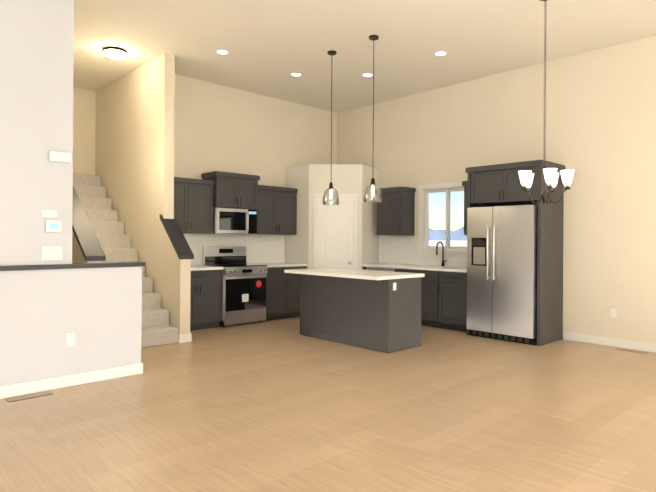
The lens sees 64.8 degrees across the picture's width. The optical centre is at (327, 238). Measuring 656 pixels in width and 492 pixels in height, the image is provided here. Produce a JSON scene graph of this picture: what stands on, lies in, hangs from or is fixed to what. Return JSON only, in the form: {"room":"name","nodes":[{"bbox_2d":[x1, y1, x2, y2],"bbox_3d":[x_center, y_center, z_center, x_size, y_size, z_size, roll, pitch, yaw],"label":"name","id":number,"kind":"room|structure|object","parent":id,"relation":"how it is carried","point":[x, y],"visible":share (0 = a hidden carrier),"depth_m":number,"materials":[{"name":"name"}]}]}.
{"room":"kitchen","nodes":[
{"label":"kitchen","id":0,"kind":"room"},
{"bbox_2d":[0,0,147,385],"bbox_3d":[-4.242,-0.597,2.848,6.560,3.800,0.150,0,0,-44],"label":"wall","id":1,"kind":"structure","parent":0,"point":[140,138],"depth_m":4.53,"materials":[{"name":"paint"}]},
{"bbox_2d":[41,246,61,259],"bbox_3d":[-2.398,0.127,4.492,0.165,0.120,0.011,0,0,-44],"label":"switch plate","id":2,"kind":"object","parent":1,"relation":"attached to","point":[51,252],"visible":1,"depth_m":4.49,"materials":[{"name":"white plastic"}]},
{"bbox_2d":[42,210,60,231],"bbox_3d":[-2.397,-0.150,4.481,0.150,0.185,0.026,0,0,-44],"label":"thermostat","id":3,"kind":"object","parent":1,"relation":"attached to","point":[52,225],"visible":1,"depth_m":4.48,"materials":[{"name":"white plastic"}]},
{"bbox_2d":[49,151,70,162],"bbox_3d":[-2.341,-0.710,4.515,0.170,0.085,0.049,0,0,-44],"label":"door chime","id":4,"kind":"object","parent":1,"relation":"attached to","point":[61,157],"visible":1,"depth_m":4.49,"materials":[{"name":"white plastic"}]},
{"bbox_2d":[66,332,74,345],"bbox_3d":[-2.291,0.898,4.601,0.070,0.114,0.008,0,0,-44],"label":"outlet","id":5,"kind":"object","parent":1,"relation":"attached to","point":[70,339],"visible":1,"depth_m":4.60,"materials":[{"name":"white plastic"}]},
{"bbox_2d":[0,362,142,398],"bbox_3d":[-4.193,1.251,2.792,6.574,0.105,0.014,0,0,-44],"label":"baseboard","id":6,"kind":"structure","parent":1,"relation":"attached to","point":[29,387],"depth_m":4.58,"materials":[{"name":"white wood"}]},
{"bbox_2d":[0,261,144,270],"bbox_3d":[-4.238,0.233,2.856,6.585,0.040,0.192,0,0,-44],"label":"trim","id":7,"kind":"structure","parent":1,"relation":"attached to","point":[98,264],"depth_m":4.60,"materials":[{"name":"black wood"}]},
{"bbox_2d":[72,186,105,260],"bbox_3d":[-3.107,-0.500,6.189,0.210,1.470,1.830,0,0,-44],"label":"trim","id":8,"kind":"structure","parent":1,"relation":"attached to","point":[87,240],"depth_m":5.74,"materials":[{"name":"beige paint"}]},
{"bbox_2d":[160,53,195,334],"bbox_3d":[-1.974,-0.578,6.771,0.143,3.800,0.472,0,0,-44],"label":"wall","id":9,"kind":"structure","parent":0,"point":[179,90],"depth_m":6.93,"materials":[{"name":"paint"}]},
{"bbox_2d":[160,215,193,258],"bbox_3d":[-1.989,-0.028,6.781,0.207,0.583,0.562,0,0,-44],"label":"trim","id":10,"kind":"structure","parent":9,"relation":"attached to","point":[176,236],"depth_m":6.73,"materials":[{"name":"black wood"}]},
{"bbox_2d":[181,333,191,341],"bbox_3d":[-1.952,1.270,6.847,0.013,0.105,0.564,0,0,-44],"label":"baseboard","id":11,"kind":"structure","parent":9,"relation":"attached to","point":[186,337],"depth_m":6.61,"materials":[{"name":"white wood"}]},
{"bbox_2d":[144,64,335,292],"bbox_3d":[-1.333,-0.572,8.848,3.936,3.800,0.180,0,0,-44],"label":"wall","id":12,"kind":"structure","parent":0,"point":[234,130],"depth_m":8.51,"materials":[{"name":"paint"}]},
{"bbox_2d":[174,177,213,233],"bbox_3d":[-2.151,-0.480,7.678,0.843,0.802,0.384,0,0,-44],"label":"upper cabinet","id":13,"kind":"object","parent":12,"relation":"attached to","point":[193,205],"visible":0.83,"depth_m":7.63,"materials":[{"name":"grey wood"}]},
{"bbox_2d":[201,171,259,208],"bbox_3d":[-1.537,-0.745,8.212,0.814,0.542,0.454,0,0,-44],"label":"upper cabinet","id":14,"kind":"object","parent":12,"relation":"attached to","point":[235,190],"visible":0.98,"depth_m":8.03,"materials":[{"name":"grey wood"}]},
{"bbox_2d":[206,207,256,233],"bbox_3d":[-1.538,-0.270,8.210,0.760,0.398,0.457,0,0,-44],"label":"over-the-range microwave","id":15,"kind":"object","parent":14,"relation":"attached to","point":[233,221],"visible":0.94,"depth_m":8.04,"materials":[{"name":"silver metal"}]},
{"bbox_2d":[183,233,284,264],"bbox_3d":[-1.686,0.173,8.386,2.499,0.492,0.007,0,0,-44],"label":"tile backsplash","id":16,"kind":"structure","parent":12,"relation":"attached to","point":[260,248],"depth_m":8.71,"materials":[{"name":"white tile"}]},
{"bbox_2d":[255,185,297,234],"bbox_3d":[-0.965,-0.471,8.806,0.870,0.802,0.384,0,0,-44],"label":"upper cabinet","id":17,"kind":"object","parent":12,"relation":"attached to","point":[277,211],"visible":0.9,"depth_m":8.69,"materials":[{"name":"grey wood"}]},
{"bbox_2d":[0,317,655,491],"bbox_3d":[-1.470,1.383,3.501,11.800,0.120,11.300,0,0,-44],"label":"floor","id":18,"kind":"structure","parent":0,"point":[280,405],"depth_m":3.78,"materials":[{"name":"brown wood"}]},
{"bbox_2d":[5,391,52,401],"bbox_3d":[-2.482,1.313,4.298,0.330,0.006,0.110,0,0,-44],"label":"floor vent","id":19,"kind":"object","parent":18,"relation":"on","point":[28,396],"depth_m":4.29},
{"bbox_2d":[73,174,177,347],"bbox_3d":[-3.287,0.143,7.258,1.048,2.340,2.960,0,0,-44],"label":"carpeted stairs","id":20,"kind":"structure","parent":18,"relation":"on","point":[115,244],"depth_m":7.39,"materials":[{"name":"beige carpet"}]},
{"bbox_2d":[190,270,222,330],"bbox_3d":[-2.066,0.889,7.581,0.848,0.865,0.654,0,0,-44],"label":"base cabinet","id":21,"kind":"object","parent":18,"relation":"on","point":[206,300],"visible":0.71,"depth_m":7.49,"materials":[{"name":"grey wood"}]},
{"bbox_2d":[191,262,306,270],"bbox_3d":[-1.472,0.441,8.158,2.499,0.039,0.632,0,0,-44],"label":"countertop","id":22,"kind":"structure","parent":21,"relation":"on","point":[206,267],"depth_m":8.28,"materials":[{"name":"stone"}]},
{"bbox_2d":[203,246,266,326],"bbox_3d":[-1.447,0.729,8.122,0.780,1.195,0.707,0,0,-44],"label":"range","id":23,"kind":"object","parent":18,"relation":"on","point":[244,291],"visible":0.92,"depth_m":7.96,"materials":[{"name":"silver metal"}]},
{"bbox_2d":[265,266,306,320],"bbox_3d":[-0.872,0.898,8.716,0.862,0.865,0.654,0,0,-44],"label":"base cabinet","id":24,"kind":"object","parent":18,"relation":"on","point":[282,295],"visible":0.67,"depth_m":8.46,"materials":[{"name":"grey wood"}]},
{"bbox_2d":[300,276,423,353],"bbox_3d":[0.407,0.906,6.825,0.688,0.864,1.593,0,0,-44],"label":"kitchen island","id":25,"kind":"object","parent":18,"relation":"on","point":[375,310],"depth_m":6.37,"materials":[{"name":"grey wood"}]},
{"bbox_2d":[284,268,423,279],"bbox_3d":[0.304,0.452,6.744,0.890,0.038,1.674,0,0,-44],"label":"island countertop","id":26,"kind":"structure","parent":25,"relation":"on","point":[353,274],"depth_m":6.43,"materials":[{"name":"white stone"}]},
{"bbox_2d":[366,267,394,271],"bbox_3d":[1.046,0.913,8.718,0.662,0.863,0.610,0,0,-44],"label":"dishwasher","id":27,"kind":"object","parent":18,"relation":"on","point":[380,269],"visible":0.04,"depth_m":8.52,"materials":[{"name":"black metal"}]},
{"bbox_2d":[394,268,441,327],"bbox_3d":[1.555,0.915,8.190,0.654,0.865,0.835,0,0,-44],"label":"base cabinet","id":28,"kind":"object","parent":18,"relation":"on","point":[429,297],"visible":0.31,"depth_m":7.82,"materials":[{"name":"grey wood"}]},
{"bbox_2d":[362,263,466,272],"bbox_3d":[1.448,0.461,8.314,0.630,0.039,2.220,0,0,-44],"label":"countertop","id":29,"kind":"structure","parent":28,"relation":"on","point":[425,267],"depth_m":8.19,"materials":[{"name":"stone"}]},
{"bbox_2d":[436,242,446,265],"bbox_3d":[1.799,0.246,8.192,0.212,0.395,0.105,0,0,-44],"label":"faucet","id":30,"kind":"object","parent":29,"relation":"on","point":[443,263],"visible":1,"depth_m":8.25,"materials":[{"name":"brown metal"}]},
{"bbox_2d":[438,271,466,331],"bbox_3d":[2.027,0.918,7.694,0.654,0.865,0.515,0,0,-44],"label":"base cabinet","id":31,"kind":"object","parent":18,"relation":"on","point":[452,312],"visible":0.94,"depth_m":7.51,"materials":[{"name":"grey wood"}]},
{"bbox_2d":[467,205,537,345],"bbox_3d":[2.495,0.466,7.050,0.812,1.775,0.944,0,0,-44],"label":"refrigerator","id":32,"kind":"object","parent":18,"relation":"on","point":[501,272],"visible":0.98,"depth_m":6.78,"materials":[{"name":"silver metal"}]},
{"bbox_2d":[465,160,564,345],"bbox_3d":[2.553,0.183,7.098,0.718,2.342,1.087,0,0,-44],"label":"tall cabinet","id":33,"kind":"object","parent":18,"relation":"on","point":[494,185],"visible":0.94,"depth_m":6.77,"materials":[{"name":"grey wood"}]},
{"bbox_2d":[616,348,648,353],"bbox_3d":[3.674,1.358,6.237,0.105,0.006,0.320,0,0,-44],"label":"floor vent","id":34,"kind":"object","parent":18,"relation":"in","point":[629,350],"visible":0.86,"depth_m":6.25,"materials":[{"name":"metal"}]},
{"bbox_2d":[285,164,378,269],"bbox_3d":[0.129,0.038,9.239,1.288,2.600,1.268,0,0,-44],"label":"wall","id":35,"kind":"structure","parent":0,"point":[307,181],"depth_m":8.84,"materials":[{"name":"paint"}]},
{"bbox_2d":[313,193,357,268],"bbox_3d":[0.123,0.288,8.766,0.562,2.099,0.530,0,0,-44],"label":"pantry door","id":36,"kind":"structure","parent":35,"relation":"in","point":[335,237],"depth_m":8.76,"materials":[{"name":"white wood"}]},
{"bbox_2d":[73,0,655,112],"bbox_3d":[-1.442,-2.537,3.504,11.800,0.120,11.300,0,0,-44],"label":"ceiling","id":37,"kind":"structure","parent":0,"point":[270,46],"depth_m":6.39,"materials":[{"name":"paint"}]},
{"bbox_2d":[103,46,126,59],"bbox_3d":[-2.815,-2.434,6.835,0.300,0.099,0.300,0,0,-44],"label":"flush-mount ceiling light","id":38,"kind":"object","parent":37,"relation":"attached to","point":[117,53],"visible":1,"depth_m":6.75,"materials":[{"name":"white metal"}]},
{"bbox_2d":[215,49,229,54],"bbox_3d":[-1.400,-2.470,6.856,0.190,0.007,0.190,0,0,-44],"label":"recessed light","id":39,"kind":"object","parent":37,"relation":"in","point":[222,52],"visible":1,"depth_m":6.86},
{"bbox_2d":[290,72,302,76],"bbox_3d":[-0.478,-2.462,7.773,0.190,0.007,0.190,0,0,-44],"label":"recessed light","id":40,"kind":"object","parent":37,"relation":"in","point":[295,74],"visible":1,"depth_m":7.77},
{"bbox_2d":[322,50,338,204],"bbox_3d":[0.046,-1.455,6.829,0.226,2.016,0.226,0,0,-44],"label":"pendant light","id":41,"kind":"object","parent":37,"relation":"hanging from","point":[330,188],"visible":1,"depth_m":6.82,"materials":[{"name":"clear glass"}]},
{"bbox_2d":[361,73,372,76],"bbox_3d":[0.597,-2.455,7.774,0.190,0.007,0.190,0,0,-44],"label":"recessed light","id":42,"kind":"object","parent":37,"relation":"in","point":[367,75],"visible":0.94,"depth_m":7.78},
{"bbox_2d":[364,35,381,202],"bbox_3d":[0.552,-1.452,6.303,0.226,2.016,0.226,0,0,-44],"label":"pendant light","id":43,"kind":"object","parent":37,"relation":"hanging from","point":[373,38],"visible":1,"depth_m":6.29,"materials":[{"name":"clear glass"}]},
{"bbox_2d":[433,51,447,56],"bbox_3d":[1.493,-2.450,6.860,0.190,0.007,0.190,0,0,-44],"label":"recessed light","id":44,"kind":"object","parent":37,"relation":"in","point":[440,53],"visible":1,"depth_m":6.85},
{"bbox_2d":[518,0,573,203],"bbox_3d":[2.194,-1.395,5.218,0.510,2.108,0.527,0,0,-44],"label":"chandelier","id":45,"kind":"object","parent":37,"relation":"hanging from","point":[550,177],"visible":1,"depth_m":5.15,"materials":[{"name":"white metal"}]},
{"bbox_2d":[336,35,655,343],"bbox_3d":[3.328,-0.541,6.924,0.150,3.800,9.330,0,0,-44],"label":"wall","id":46,"kind":"structure","parent":0,"point":[600,122],"depth_m":6.85,"materials":[{"name":"paint"}]},
{"bbox_2d":[375,186,415,234],"bbox_3d":[1.139,-0.456,8.835,0.384,0.802,0.599,0,0,-44],"label":"upper cabinet","id":47,"kind":"object","parent":46,"relation":"attached to","point":[396,211],"visible":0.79,"depth_m":8.68,"materials":[{"name":"grey wood"}]},
{"bbox_2d":[379,235,466,266],"bbox_3d":[1.683,0.197,8.533,0.006,0.492,2.220,0,0,-44],"label":"tile backsplash","id":48,"kind":"structure","parent":46,"relation":"attached to","point":[395,249],"depth_m":8.87,"materials":[{"name":"white tile"}]},
{"bbox_2d":[417,181,466,256],"bbox_3d":[1.934,-0.307,8.360,0.190,1.172,1.056,0,0,-44],"label":"window","id":49,"kind":"structure","parent":46,"relation":"in","point":[424,248],"depth_m":8.49,"materials":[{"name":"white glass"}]},
{"bbox_2d":[462,181,467,234],"bbox_3d":[2.215,-0.449,7.703,0.384,0.802,0.290,0,0,-44],"label":"upper cabinet","id":50,"kind":"object","parent":46,"relation":"attached to","point":[465,184],"visible":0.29,"depth_m":7.66,"materials":[{"name":"grey wood"}]},
{"bbox_2d":[564,332,655,352],"bbox_3d":[4.816,1.316,5.225,0.014,0.105,4.760,0,0,-44],"label":"baseboard","id":51,"kind":"structure","parent":46,"relation":"attached to","point":[629,344],"depth_m":6.52,"materials":[{"name":"white wood"}]},
{"bbox_2d":[611,308,616,317],"bbox_3d":[3.600,0.941,6.509,0.008,0.114,0.070,0,0,-44],"label":"outlet","id":52,"kind":"object","parent":46,"relation":"attached to","point":[613,313],"visible":1,"depth_m":6.51,"materials":[{"name":"white plastic"}]},
{"label":"outside","id":53,"kind":"structure","parent":0,"visible":0},
{"bbox_2d":[429,240,466,246],"bbox_3d":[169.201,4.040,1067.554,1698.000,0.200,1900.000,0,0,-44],"label":"ground","id":54,"kind":"structure","parent":53,"point":[458,243],"depth_m":270.46,"materials":[{"name":"white"}]},
{"bbox_2d":[429,227,466,239],"bbox_3d":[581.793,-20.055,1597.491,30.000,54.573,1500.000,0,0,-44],"label":"hills","id":55,"kind":"structure","parent":54,"relation":"on","point":[458,235],"depth_m":1766.65,"materials":[{"name":"blue"}]}
]}

